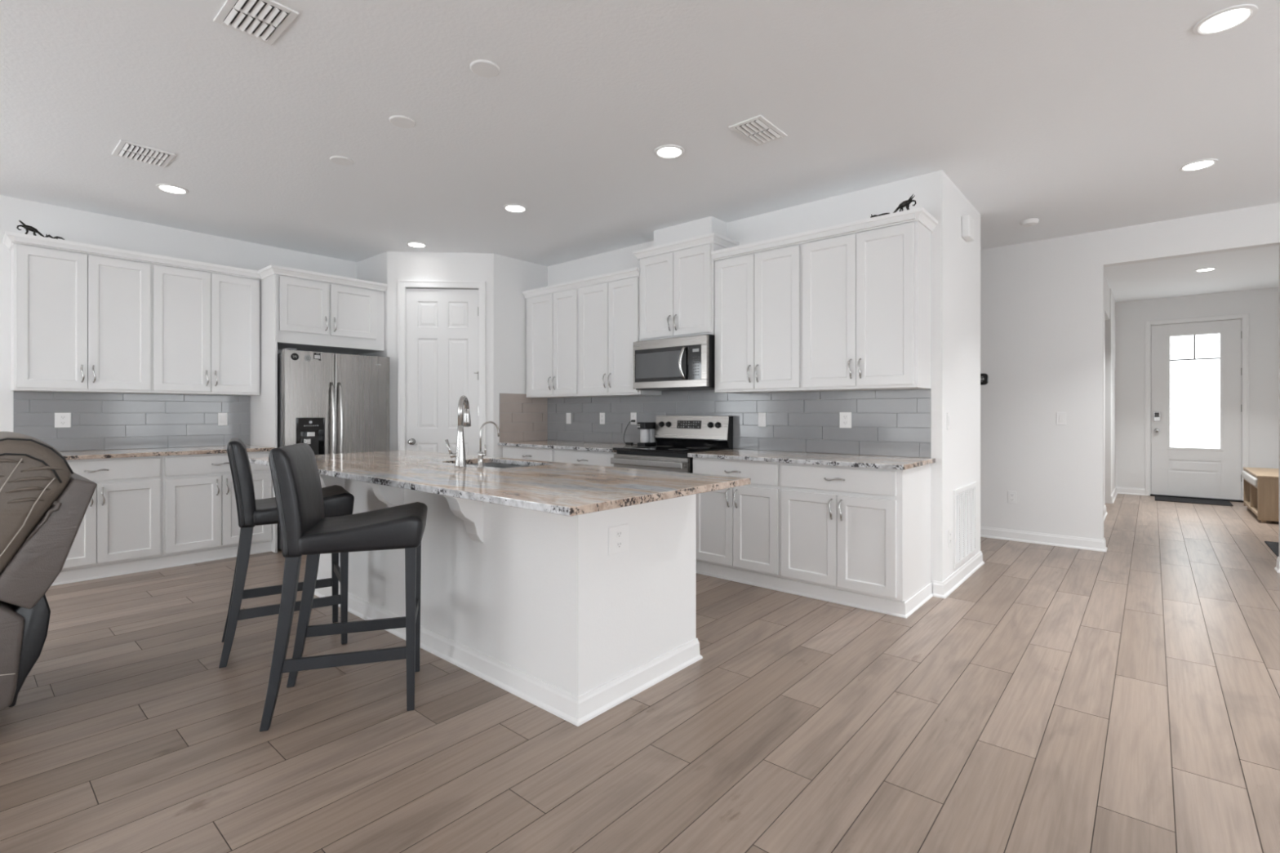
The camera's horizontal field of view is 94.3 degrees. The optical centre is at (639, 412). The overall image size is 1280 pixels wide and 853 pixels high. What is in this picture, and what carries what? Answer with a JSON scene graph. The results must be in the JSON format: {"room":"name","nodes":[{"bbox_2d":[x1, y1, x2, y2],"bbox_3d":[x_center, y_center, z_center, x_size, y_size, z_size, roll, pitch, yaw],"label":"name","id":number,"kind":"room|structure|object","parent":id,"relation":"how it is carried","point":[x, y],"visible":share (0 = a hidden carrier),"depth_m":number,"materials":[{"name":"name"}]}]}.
{"room":"open-plan kitchen","nodes":[
{"label":"open-plan kitchen","id":0,"kind":"room"},
{"bbox_2d":[0,195,356,451],"bbox_3d":[-4.118,-0.191,5.132,0.120,2.815,10.800,0,0,41],"label":"wall","id":1,"kind":"structure","parent":0,"point":[71,224],"depth_m":4.84,"materials":[{"name":"white paint"}]},
{"bbox_2d":[10,242,151,393],"bbox_3d":[-4.282,-0.683,4.580,0.348,1.050,0.766,0,0,41],"label":"upper cabinet","id":2,"kind":"object","parent":1,"relation":"attached to","point":[81,322],"visible":1,"depth_m":4.45,"materials":[{"name":"white wood"}]},
{"bbox_2d":[2,231,387,291],"bbox_3d":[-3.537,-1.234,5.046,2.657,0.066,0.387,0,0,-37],"label":"trim","id":3,"kind":"structure","parent":2,"relation":"attached to","point":[8,240],"depth_m":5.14,"materials":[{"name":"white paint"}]},
{"bbox_2d":[16,219,45,237],"bbox_3d":[-4.363,-1.316,4.259,0.044,0.097,0.147,0,0,41],"label":"figurine","id":4,"kind":"object","parent":3,"relation":"on","point":[27,228],"visible":1,"depth_m":4.24,"materials":[{"name":"metal"}]},
{"bbox_2d":[13,391,250,451],"bbox_3d":[-4.154,0.072,4.992,0.008,0.461,1.530,0,0,41],"label":"tiled wall","id":5,"kind":"structure","parent":1,"relation":"attached to","point":[100,421],"depth_m":4.92,"materials":[{"name":"grey tile"}]},
{"bbox_2d":[54,412,71,427],"bbox_3d":[-4.474,0.059,4.606,0.008,0.116,0.092,0,0,41],"label":"wall outlet","id":6,"kind":"object","parent":5,"relation":"attached to","point":[61,420],"visible":1,"depth_m":4.61,"materials":[{"name":"white plastic"}]},
{"bbox_2d":[217,412,227,425],"bbox_3d":[-3.791,0.059,5.398,0.010,0.116,0.072,0,0,41],"label":"light switch","id":7,"kind":"object","parent":5,"relation":"attached to","point":[222,416],"visible":1,"depth_m":5.40,"materials":[{"name":"white plastic"}]},
{"bbox_2d":[150,263,260,395],"bbox_3d":[-3.781,-0.683,5.162,0.348,1.050,0.770,0,0,41],"label":"upper cabinet","id":8,"kind":"object","parent":1,"relation":"attached to","point":[206,326],"visible":1,"depth_m":5.04,"materials":[{"name":"white wood"}]},
{"bbox_2d":[277,274,384,355],"bbox_3d":[-3.073,-0.911,5.731,0.678,0.595,0.962,0,0,41],"label":"upper cabinet","id":9,"kind":"object","parent":1,"relation":"attached to","point":[313,315],"visible":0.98,"depth_m":5.52,"materials":[{"name":"white wood"}]},
{"bbox_2d":[356,251,386,356],"bbox_3d":[-2.726,-0.191,6.142,0.672,2.815,0.100,0,0,41],"label":"wall","id":10,"kind":"structure","parent":0,"point":[374,268],"depth_m":6.02,"materials":[{"name":"white paint"}]},
{"bbox_2d":[386,251,493,457],"bbox_3d":[-1.992,-0.191,5.976,1.036,2.815,0.100,0,0,-5],"label":"wall","id":11,"kind":"structure","parent":0,"point":[401,265],"depth_m":5.92,"materials":[{"name":"white paint"}]},
{"bbox_2d":[397,280,485,453],"bbox_3d":[-1.975,-0.048,5.965,0.852,2.529,0.124,0,0,-5],"label":"trim","id":12,"kind":"structure","parent":11,"relation":"attached to","point":[402,285],"depth_m":5.90,"materials":[{"name":"white paint"}]},
{"bbox_2d":[406,288,478,455],"bbox_3d":[-1.965,-0.015,5.922,0.722,2.440,0.105,0,0,-5],"label":"door","id":13,"kind":"structure","parent":11,"relation":"in","point":[442,324],"depth_m":5.94,"materials":[{"name":"white paint"}]},
{"bbox_2d":[493,253,547,457],"bbox_3d":[-1.279,-0.191,6.267,0.100,2.815,0.704,0,0,41],"label":"wall","id":14,"kind":"structure","parent":0,"point":[513,277],"depth_m":6.13,"materials":[{"name":"white paint"}]},
{"bbox_2d":[499,393,547,442],"bbox_3d":[-1.215,0.054,6.257,0.008,0.498,0.635,0,0,41],"label":"tiled wall","id":15,"kind":"structure","parent":14,"relation":"attached to","point":[522,418],"depth_m":6.23,"materials":[{"name":"beige tile"}]},
{"bbox_2d":[0,493,1279,852],"bbox_3d":[1.444,1.277,3.675,10.610,0.120,16.254,0,0,41],"label":"floor","id":16,"kind":"structure","parent":0,"point":[1125,698],"depth_m":2.29,"materials":[{"name":"brown wood"}]},
{"bbox_2d":[0,431,97,710],"bbox_3d":[-2.947,0.651,2.227,0.988,1.131,1.246,0,0,41],"label":"recliner","id":17,"kind":"object","parent":16,"relation":"on","point":[44,504],"visible":1,"depth_m":2.26,"materials":[{"name":"brown leather"}]},
{"bbox_2d":[0,431,71,574],"bbox_3d":[-2.716,0.429,2.476,0.952,0.695,0.445,0,0,41],"label":"cushion","id":18,"kind":"object","parent":17,"relation":"on","point":[35,477],"depth_m":2.26,"materials":[{"name":"brown leather"}]},
{"bbox_2d":[50,455,162,586],"bbox_3d":[-4.166,0.775,4.497,0.634,0.883,0.775,0,0,41],"label":"base cabinet","id":19,"kind":"object","parent":16,"relation":"on","point":[120,531],"visible":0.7,"depth_m":4.42,"materials":[{"name":"white wood"}]},
{"bbox_2d":[58,444,275,460],"bbox_3d":[-3.913,0.318,4.771,0.647,0.030,1.550,0,0,41],"label":"countertop","id":20,"kind":"structure","parent":19,"relation":"on","point":[81,455],"depth_m":4.64,"materials":[{"name":"stone"}]},
{"bbox_2d":[161,451,271,568],"bbox_3d":[-3.665,0.775,5.078,0.634,0.883,0.760,0,0,41],"label":"base cabinet","id":21,"kind":"object","parent":16,"relation":"on","point":[200,521],"visible":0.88,"depth_m":4.81,"materials":[{"name":"white wood"}]},
{"bbox_2d":[250,274,277,552],"bbox_3d":[-3.403,0.004,5.368,0.653,2.425,0.018,0,0,41],"label":"panel","id":22,"kind":"object","parent":16,"relation":"on","point":[264,406],"visible":0.55,"depth_m":5.25,"materials":[{"name":"white wood"}]},
{"bbox_2d":[218,438,354,668],"bbox_3d":[-1.869,0.677,3.155,0.586,1.080,0.443,0,0,-34],"label":"bar stool","id":23,"kind":"object","parent":16,"relation":"on","point":[251,512],"visible":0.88,"depth_m":2.92,"materials":[{"name":"black leather"}]},
{"bbox_2d":[253,484,354,525],"bbox_3d":[-1.817,0.488,3.190,0.460,0.133,0.443,0,0,-34],"label":"seat cushion","id":24,"kind":"object","parent":23,"relation":"on","point":[337,501],"depth_m":3.08,"materials":[{"name":"black leather"}]},
{"bbox_2d":[277,347,389,549],"bbox_3d":[-2.996,0.321,5.657,0.835,1.752,0.924,0,0,41],"label":"refrigerator","id":25,"kind":"object","parent":16,"relation":"on","point":[337,403],"visible":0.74,"depth_m":5.37,"materials":[{"name":"grey metal"}]},
{"bbox_2d":[259,443,427,731],"bbox_3d":[-1.230,0.677,2.544,0.586,1.080,0.443,0,0,-17],"label":"bar stool","id":26,"kind":"object","parent":16,"relation":"on","point":[304,528],"visible":1,"depth_m":2.39,"materials":[{"name":"black leather"}]},
{"bbox_2d":[298,502,427,555],"bbox_3d":[-1.170,0.488,2.563,0.460,0.133,0.443,0,0,-17],"label":"seat cushion","id":27,"kind":"object","parent":26,"relation":"on","point":[400,526],"depth_m":2.39,"materials":[{"name":"black leather"}]},
{"bbox_2d":[314,462,702,726],"bbox_3d":[-1.006,0.775,3.412,2.610,0.884,1.058,0,0,41],"label":"kitchen island","id":28,"kind":"object","parent":16,"relation":"on","point":[534,605],"visible":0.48,"depth_m":2.65,"materials":[{"name":"white paint"}]},
{"bbox_2d":[248,449,750,516],"bbox_3d":[-1.042,0.318,3.347,3.134,0.030,1.129,0,0,41],"label":"island countertop","id":29,"kind":"structure","parent":28,"relation":"on","point":[566,489],"depth_m":2.68,"materials":[{"name":"stone"}]},
{"bbox_2d":[444,395,471,466],"bbox_3d":[-1.011,0.102,3.414,0.117,0.401,0.202,0,0,20],"label":"kitchen faucet","id":30,"kind":"object","parent":29,"relation":"on","point":[460,455],"visible":1,"depth_m":3.33,"materials":[{"name":"silver metal"}]},
{"bbox_2d":[476,421,499,467],"bbox_3d":[-0.846,0.175,3.333,0.052,0.255,0.145,0,0,41],"label":"filter faucet","id":31,"kind":"object","parent":29,"relation":"on","point":[480,454],"visible":1,"depth_m":3.29,"materials":[{"name":"silver metal"}]},
{"bbox_2d":[476,451,484,467],"bbox_3d":[-0.885,0.259,3.297,0.040,0.088,0.039,0,0,41],"label":"faucet","id":32,"kind":"object","parent":31,"relation":"on","point":[480,454],"depth_m":3.28,"materials":[{"name":"grey metal"}]},
{"bbox_2d":[468,462,525,467],"bbox_3d":[-0.880,0.435,3.575,0.720,0.203,0.378,0,0,41],"label":"sink","id":33,"kind":"object","parent":29,"relation":"in","point":[487,464],"visible":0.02,"depth_m":3.86,"materials":[{"name":"silver metal"}]},
{"bbox_2d":[608,523,628,555],"bbox_3d":[-0.090,0.535,2.506,0.008,0.116,0.120,0,0,41],"label":"wall outlet","id":34,"kind":"object","parent":28,"relation":"attached to","point":[618,535],"visible":1,"depth_m":2.50,"materials":[{"name":"white plastic"}]},
{"bbox_2d":[502,445,555,462],"bbox_3d":[-0.918,0.775,5.990,0.800,0.883,0.648,0,0,41],"label":"base cabinet","id":35,"kind":"object","parent":16,"relation":"on","point":[512,452],"visible":0.2,"depth_m":5.73,"materials":[{"name":"white wood"}]},
{"bbox_2d":[554,448,617,466],"bbox_3d":[-0.313,0.775,5.469,0.797,0.883,0.648,0,0,41],"label":"base cabinet","id":36,"kind":"object","parent":16,"relation":"on","point":[572,456],"visible":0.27,"depth_m":5.24,"materials":[{"name":"white wood"}]},
{"bbox_2d":[497,440,637,452],"bbox_3d":[-0.619,0.318,5.723,1.593,0.030,0.652,0,0,41],"label":"countertop","id":37,"kind":"structure","parent":36,"relation":"on","point":[564,445],"depth_m":5.60,"materials":[{"name":"stone"}]},
{"bbox_2d":[637,422,656,445],"bbox_3d":[0.062,0.195,5.377,0.090,0.215,0.172,0,0,41],"label":"coffee maker","id":38,"kind":"object","parent":37,"relation":"on","point":[646,428],"visible":0.91,"depth_m":5.33,"materials":[{"name":"black plastic"}]},
{"bbox_2d":[610,415,733,473],"bbox_3d":[0.257,0.612,4.923,0.768,1.170,0.695,0,0,41],"label":"range","id":39,"kind":"object","parent":16,"relation":"on","point":[676,437],"visible":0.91,"depth_m":4.92,"materials":[{"name":"silver metal"}]},
{"bbox_2d":[613,444,728,453],"bbox_3d":[0.250,0.301,4.916,0.766,0.020,0.575,0,0,41],"label":"cooktop","id":40,"kind":"object","parent":39,"relation":"in","point":[650,449],"depth_m":4.82,"materials":[{"name":"black glass"}]},
{"bbox_2d":[693,457,782,591],"bbox_3d":[0.854,0.775,4.464,0.726,0.883,0.648,0,0,41],"label":"base cabinet","id":41,"kind":"object","parent":16,"relation":"on","point":[738,528],"visible":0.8,"depth_m":4.20,"materials":[{"name":"white wood"}]},
{"bbox_2d":[780,462,933,618],"bbox_3d":[1.434,0.775,3.964,0.806,0.883,0.648,0,0,41],"label":"base cabinet","id":42,"kind":"object","parent":16,"relation":"on","point":[860,538],"visible":0.99,"depth_m":3.72,"materials":[{"name":"white wood"}]},
{"bbox_2d":[687,448,935,470],"bbox_3d":[1.155,0.318,4.185,1.543,0.030,0.665,0,0,41],"label":"countertop","id":43,"kind":"structure","parent":42,"relation":"on","point":[899,463],"depth_m":4.00,"materials":[{"name":"stone"}]},
{"bbox_2d":[1154,496,1233,506],"bbox_3d":[7.566,1.211,8.146,0.770,0.012,0.500,0,0,41],"label":"door mat","id":44,"kind":"object","parent":16,"relation":"on","point":[1157,498],"visible":1,"depth_m":8.11,"materials":[{"name":"grey fabric"}]},
{"bbox_2d":[1150,493,1243,502],"bbox_3d":[7.856,1.206,8.409,0.965,0.022,0.150,0,0,41],"label":"threshold","id":45,"kind":"object","parent":16,"relation":"on","point":[1151,495],"visible":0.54,"depth_m":8.35,"materials":[{"name":"black plastic"}]},
{"bbox_2d":[1243,466,1279,523],"bbox_3d":[7.425,0.957,6.928,0.445,0.520,1.360,0,0,41],"label":"storage bench","id":46,"kind":"object","parent":16,"relation":"on","point":[1263,500],"visible":0.95,"depth_m":6.54,"materials":[{"name":"brown wood"}]},
{"bbox_2d":[1241,470,1257,487],"bbox_3d":[7.403,0.783,6.947,0.422,0.095,1.260,0,0,41],"label":"bench cushion","id":47,"kind":"object","parent":46,"relation":"on","point":[1246,476],"visible":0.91,"depth_m":6.94,"materials":[{"name":"grey fabric"}]},
{"bbox_2d":[1264,541,1279,556],"bbox_3d":[5.788,1.211,5.078,0.540,0.012,0.850,0,0,41],"label":"floor mat","id":48,"kind":"object","parent":16,"relation":"on","point":[1274,546],"visible":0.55,"depth_m":5.34,"materials":[{"name":"black rubber"}]},
{"bbox_2d":[0,0,1279,266],"bbox_3d":[-0.232,-1.673,1.731,10.610,0.150,11.120,0,0,41],"label":"ceiling","id":49,"kind":"structure","parent":0,"point":[1075,117],"depth_m":3.12,"materials":[{"name":"white paint"}]},
{"bbox_2d":[111,139,176,168],"bbox_3d":[-3.063,-1.591,3.669,0.300,0.014,0.260,0,0,41],"label":"ceiling vent","id":50,"kind":"object","parent":49,"relation":"in","point":[124,148],"visible":1,"depth_m":3.65,"materials":[{"name":"white plastic"}]},
{"bbox_2d":[155,183,188,194],"bbox_3d":[-3.337,-1.594,4.242,0.188,0.008,0.188,0,0,41],"label":"recessed light","id":51,"kind":"object","parent":49,"relation":"in","point":[167,188],"visible":1,"depth_m":4.23,"materials":[{"name":"white plastic"}]},
{"bbox_2d":[160,185,185,193],"bbox_3d":[-3.337,-1.594,4.242,0.146,0.006,0.146,0,0,41],"label":"diffuser","id":52,"kind":"object","parent":51,"relation":"attached to","point":[169,188],"depth_m":4.23,"materials":[{"name":"white plastic"}]},
{"bbox_2d":[213,0,298,44],"bbox_3d":[-1.548,-1.591,2.394,0.310,0.014,0.210,0,0,41],"label":"ceiling vent","id":53,"kind":"object","parent":49,"relation":"in","point":[255,19],"visible":1,"depth_m":2.39,"materials":[{"name":"white plastic"}]},
{"bbox_2d":[329,155,353,165],"bbox_3d":[-1.889,-1.594,3.766,0.136,0.008,0.136,0,0,41],"label":"cover plate","id":54,"kind":"object","parent":49,"relation":"attached to","point":[340,160],"visible":1,"depth_m":3.75,"materials":[{"name":"white plastic"}]},
{"bbox_2d":[389,115,415,128],"bbox_3d":[-1.303,-1.594,3.261,0.136,0.008,0.136,0,0,41],"label":"cover plate","id":55,"kind":"object","parent":49,"relation":"attached to","point":[400,121],"visible":1,"depth_m":3.25,"materials":[{"name":"white plastic"}]},
{"bbox_2d":[405,241,426,248],"bbox_3d":[-2.123,-1.594,5.648,0.188,0.008,0.188,0,0,41],"label":"recessed light","id":56,"kind":"object","parent":49,"relation":"in","point":[414,244],"visible":1,"depth_m":5.62,"materials":[{"name":"white plastic"}]},
{"bbox_2d":[408,243,424,247],"bbox_3d":[-2.123,-1.594,5.648,0.146,0.006,0.146,0,0,41],"label":"diffuser","id":57,"kind":"object","parent":56,"relation":"attached to","point":[414,245],"depth_m":5.65,"materials":[{"name":"white plastic"}]},
{"bbox_2d":[470,59,500,77],"bbox_3d":[-0.719,-1.594,2.758,0.136,0.008,0.136,0,0,41],"label":"cover plate","id":58,"kind":"object","parent":49,"relation":"attached to","point":[482,68],"visible":1,"depth_m":2.75,"materials":[{"name":"white plastic"}]},
{"bbox_2d":[502,204,527,213],"bbox_3d":[-0.974,-1.594,4.641,0.188,0.008,0.188,0,0,41],"label":"recessed light","id":59,"kind":"object","parent":49,"relation":"in","point":[517,208],"visible":1,"depth_m":4.63,"materials":[{"name":"white plastic"}]},
{"bbox_2d":[506,205,524,212],"bbox_3d":[-0.974,-1.594,4.641,0.146,0.006,0.146,0,0,41],"label":"diffuser","id":60,"kind":"object","parent":59,"relation":"attached to","point":[508,208],"depth_m":4.64,"materials":[{"name":"white plastic"}]},
{"bbox_2d":[653,144,684,159],"bbox_3d":[0.180,-1.594,3.636,0.188,0.008,0.188,0,0,41],"label":"recessed light","id":61,"kind":"object","parent":49,"relation":"in","point":[667,151],"visible":1,"depth_m":3.62,"materials":[{"name":"white plastic"}]},
{"bbox_2d":[657,146,680,157],"bbox_3d":[0.180,-1.594,3.636,0.146,0.006,0.146,0,0,41],"label":"diffuser","id":62,"kind":"object","parent":61,"relation":"attached to","point":[663,152],"depth_m":3.63,"materials":[{"name":"white plastic"}]},
{"bbox_2d":[728,115,786,146],"bbox_3d":[0.671,-1.591,3.368,0.200,0.014,0.310,0,0,41],"label":"ceiling vent","id":63,"kind":"object","parent":49,"relation":"in","point":[758,131],"visible":1,"depth_m":3.35,"materials":[{"name":"white plastic"}]},
{"bbox_2d":[1019,217,1039,226],"bbox_3d":[3.244,-1.579,4.953,0.136,0.039,0.135,0,0,41],"label":"smoke detector","id":64,"kind":"object","parent":49,"relation":"attached to","point":[1033,221],"visible":1,"depth_m":4.92,"materials":[{"name":"white plastic"}]},
{"bbox_2d":[1178,158,1218,171],"bbox_3d":[3.599,-1.594,3.830,0.188,0.008,0.188,0,0,41],"label":"recessed light","id":65,"kind":"object","parent":49,"relation":"in","point":[1203,163],"visible":1,"depth_m":3.82,"materials":[{"name":"white plastic"}]},
{"bbox_2d":[1182,160,1213,170],"bbox_3d":[3.599,-1.594,3.830,0.146,0.006,0.146,0,0,41],"label":"diffuser","id":66,"kind":"object","parent":65,"relation":"attached to","point":[1196,165],"depth_m":3.82,"materials":[{"name":"white plastic"}]},
{"bbox_2d":[1193,4,1257,35],"bbox_3d":[2.377,-1.594,2.416,0.188,0.008,0.188,0,0,41],"label":"recessed light","id":67,"kind":"object","parent":49,"relation":"in","point":[1231,17],"visible":1,"depth_m":2.41,"materials":[{"name":"white plastic"}]},
{"bbox_2d":[1200,8,1249,32],"bbox_3d":[2.377,-1.594,2.416,0.146,0.006,0.146,0,0,41],"label":"diffuser","id":68,"kind":"object","parent":67,"relation":"attached to","point":[1218,21],"depth_m":2.41,"materials":[{"name":"white plastic"}]},
{"bbox_2d":[547,169,980,593],"bbox_3d":[0.336,-0.191,6.102,5.363,2.815,1.155,0,0,41],"label":"wall","id":69,"kind":"structure","parent":0,"point":[955,389],"depth_m":4.26,"materials":[{"name":"white paint"}]},
{"bbox_2d":[526,288,586,398],"bbox_3d":[-0.813,-0.683,6.094,0.803,1.050,0.354,0,0,41],"label":"upper cabinet","id":70,"kind":"object","parent":69,"relation":"attached to","point":[552,318],"visible":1,"depth_m":5.95,"materials":[{"name":"white wood"}]},
{"bbox_2d":[522,267,639,298],"bbox_3d":[-0.617,-1.234,5.718,1.591,0.066,0.042,0,0,41],"label":"trim","id":71,"kind":"structure","parent":70,"relation":"attached to","point":[634,272],"depth_m":5.63,"materials":[{"name":"white paint"}]},
{"bbox_2d":[578,275,661,396],"bbox_3d":[-0.211,-0.683,5.575,0.786,1.050,0.354,0,0,41],"label":"upper cabinet","id":72,"kind":"object","parent":69,"relation":"attached to","point":[609,313],"visible":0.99,"depth_m":5.45,"materials":[{"name":"white wood"}]},
{"bbox_2d":[640,243,725,341],"bbox_3d":[0.377,-0.983,5.061,0.772,0.730,0.366,0,0,41],"label":"upper cabinet","id":73,"kind":"object","parent":69,"relation":"attached to","point":[677,287],"visible":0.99,"depth_m":4.91,"materials":[{"name":"white wood"}]},
{"bbox_2d":[633,333,715,391],"bbox_3d":[0.346,-0.404,5.013,0.765,0.423,0.477,0,0,41],"label":"microwave","id":74,"kind":"object","parent":73,"relation":"attached to","point":[682,363],"visible":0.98,"depth_m":4.83,"materials":[{"name":"silver metal"}]},
{"bbox_2d":[632,232,738,259],"bbox_3d":[0.377,-1.376,5.061,0.856,0.066,0.370,0,0,41],"label":"trim","id":75,"kind":"structure","parent":73,"relation":"attached to","point":[712,237],"depth_m":4.86,"materials":[{"name":"white paint"}]},
{"bbox_2d":[653,216,726,246],"bbox_3d":[0.425,-1.506,5.115,0.610,0.185,0.225,0,0,41],"label":"trim","id":76,"kind":"structure","parent":69,"relation":"attached to","point":[708,224],"depth_m":4.98,"materials":[{"name":"white paint"}]},
{"bbox_2d":[547,388,930,457],"bbox_3d":[0.460,0.050,5.226,3.895,0.506,0.008,0,0,41],"label":"tiled wall","id":77,"kind":"structure","parent":69,"relation":"attached to","point":[890,422],"depth_m":4.64,"materials":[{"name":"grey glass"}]},
{"bbox_2d":[600,412,604,424],"bbox_3d":[-0.377,0.059,5.937,0.072,0.116,0.008,0,0,41],"label":"wall outlet","id":78,"kind":"object","parent":77,"relation":"attached to","point":[602,414],"visible":1,"depth_m":5.93,"materials":[{"name":"white plastic"}]},
{"bbox_2d":[631,412,636,424],"bbox_3d":[-0.062,0.057,5.665,0.072,0.116,0.008,0,0,41],"label":"wall outlet","id":79,"kind":"object","parent":77,"relation":"attached to","point":[633,415],"visible":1,"depth_m":5.66,"materials":[{"name":"white plastic"}]},
{"bbox_2d":[758,412,766,426],"bbox_3d":[0.979,0.057,4.768,0.072,0.116,0.010,0,0,41],"label":"light switch","id":80,"kind":"object","parent":77,"relation":"attached to","point":[762,415],"visible":1,"depth_m":4.76,"materials":[{"name":"white plastic"}]},
{"bbox_2d":[839,412,851,427],"bbox_3d":[1.495,0.055,4.324,0.090,0.116,0.008,0,0,41],"label":"wall outlet","id":81,"kind":"object","parent":77,"relation":"attached to","point":[845,418],"visible":1,"depth_m":4.32,"materials":[{"name":"white plastic"}]},
{"bbox_2d":[715,243,819,393],"bbox_3d":[0.956,-0.683,4.570,0.742,1.050,0.354,0,0,41],"label":"upper cabinet","id":82,"kind":"object","parent":69,"relation":"attached to","point":[758,295],"visible":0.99,"depth_m":4.43,"materials":[{"name":"white wood"}]},
{"bbox_2d":[802,220,931,391],"bbox_3d":[1.530,-0.683,4.075,0.775,1.050,0.354,0,0,41],"label":"upper cabinet","id":83,"kind":"object","parent":69,"relation":"attached to","point":[867,295],"visible":1,"depth_m":3.92,"materials":[{"name":"white wood"}]},
{"bbox_2d":[711,206,937,261],"bbox_3d":[1.266,-1.234,4.304,1.559,0.066,0.357,0,0,41],"label":"trim","id":84,"kind":"structure","parent":83,"relation":"attached to","point":[922,215],"depth_m":3.97,"materials":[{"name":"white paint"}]},
{"bbox_2d":[893,194,916,213],"bbox_3d":[1.670,-1.316,3.756,0.147,0.097,0.044,0,0,41],"label":"figurine","id":85,"kind":"object","parent":84,"relation":"on","point":[906,203],"visible":0.92,"depth_m":3.74,"materials":[{"name":"metal"}]},
{"bbox_2d":[947,528,951,546],"bbox_3d":[2.111,0.854,4.048,0.008,0.116,0.072,0,0,41],"label":"wall outlet","id":86,"kind":"object","parent":69,"relation":"attached to","point":[949,531],"visible":1,"depth_m":4.04,"materials":[{"name":"white plastic"}]},
{"bbox_2d":[933,551,984,599],"bbox_3d":[0.345,1.167,6.095,5.387,0.100,1.203,0,0,41],"label":"baseboard","id":87,"kind":"structure","parent":69,"relation":"attached to","point":[943,589],"depth_m":4.17,"materials":[{"name":"white paint"}]},
{"bbox_2d":[953,481,976,569],"bbox_3d":[2.403,0.817,4.384,0.012,0.550,0.670,0,0,41],"label":"air vent","id":88,"kind":"object","parent":69,"relation":"in","point":[964,497],"visible":1,"depth_m":4.34,"materials":[{"name":"white plastic"}]},
{"bbox_2d":[961,214,974,241],"bbox_3d":[2.403,-1.348,4.351,0.055,0.160,0.170,0,0,41],"label":"door chime","id":89,"kind":"object","parent":69,"relation":"attached to","point":[967,221],"visible":1,"depth_m":4.30,"materials":[{"name":"white plastic"}]},
{"bbox_2d":[1103,272,1115,506],"bbox_3d":[5.005,-0.220,7.682,1.615,2.873,4.734,0,0,41],"label":"wall","id":90,"kind":"structure","parent":0,"point":[1109,304],"depth_m":7.96,"materials":[{"name":"white paint"}]},
{"bbox_2d":[1111,486,1147,503],"bbox_3d":[6.289,1.167,6.576,1.775,0.100,4.734,0,0,41],"label":"baseboard","id":91,"kind":"structure","parent":90,"relation":"attached to","point":[1128,491],"depth_m":8.79,"materials":[{"name":"white paint"}]},
{"bbox_2d":[980,202,1279,557],"bbox_3d":[3.359,-0.220,5.897,10.210,2.873,0.120,0,0,41],"label":"wall","id":92,"kind":"structure","parent":0,"point":[1042,301],"depth_m":5.44,"materials":[{"name":"white paint"}]},
{"bbox_2d":[980,373,988,385],"bbox_3d":[3.345,-0.326,5.815,0.112,0.112,0.023,0,0,41],"label":"thermostat","id":93,"kind":"object","parent":92,"relation":"attached to","point":[984,377],"visible":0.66,"depth_m":5.79,"materials":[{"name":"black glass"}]},
{"bbox_2d":[1007,490,1016,503],"bbox_3d":[3.542,0.807,5.655,0.072,0.116,0.008,0,0,41],"label":"wall outlet","id":94,"kind":"object","parent":92,"relation":"attached to","point":[1011,495],"visible":1,"depth_m":5.65,"materials":[{"name":"white plastic"}]},
{"bbox_2d":[1056,412,1066,424],"bbox_3d":[3.831,0.054,5.405,0.072,0.116,0.010,0,0,41],"label":"light switch","id":95,"kind":"object","parent":92,"relation":"attached to","point":[1060,416],"visible":1,"depth_m":5.40,"materials":[{"name":"white plastic"}]},
{"bbox_2d":[980,505,1279,573],"bbox_3d":[4.851,1.167,6.166,8.300,0.100,2.524,0,0,41],"label":"baseboard","id":96,"kind":"structure","parent":92,"relation":"attached to","point":[1081,543],"depth_m":5.47,"materials":[{"name":"white paint"}]},
{"bbox_2d":[1103,244,1279,302],"bbox_3d":[5.997,-1.731,6.960,4.800,0.150,4.934,0,0,41],"label":"ceiling","id":97,"kind":"structure","parent":0,"point":[1254,268],"depth_m":7.14,"materials":[{"name":"white paint"}]},
{"bbox_2d":[1194,267,1217,271],"bbox_3d":[6.540,-1.652,6.872,0.188,0.008,0.188,0,0,41],"label":"recessed light","id":98,"kind":"object","parent":97,"relation":"in","point":[1204,269],"visible":1,"depth_m":6.86,"materials":[{"name":"white plastic"}]},
{"bbox_2d":[1115,287,1279,488],"bbox_3d":[7.333,-0.220,8.893,3.700,2.873,0.140,0,0,41],"label":"wall","id":99,"kind":"structure","parent":0,"point":[1262,305],"depth_m":8.38,"materials":[{"name":"white paint"}]},
{"bbox_2d":[1151,319,1241,500],"bbox_3d":[7.832,-0.041,8.383,0.941,2.465,0.113,0,0,41],"label":"door","id":100,"kind":"structure","parent":99,"relation":"in","point":[1206,473],"depth_m":8.36,"materials":[{"name":"white paint"}]},
{"bbox_2d":[1145,313,1248,500],"bbox_3d":[7.848,-0.061,8.409,1.066,2.555,0.122,0,0,41],"label":"trim","id":101,"kind":"structure","parent":99,"relation":"attached to","point":[1244,317],"depth_m":8.24,"materials":[{"name":"white paint"}]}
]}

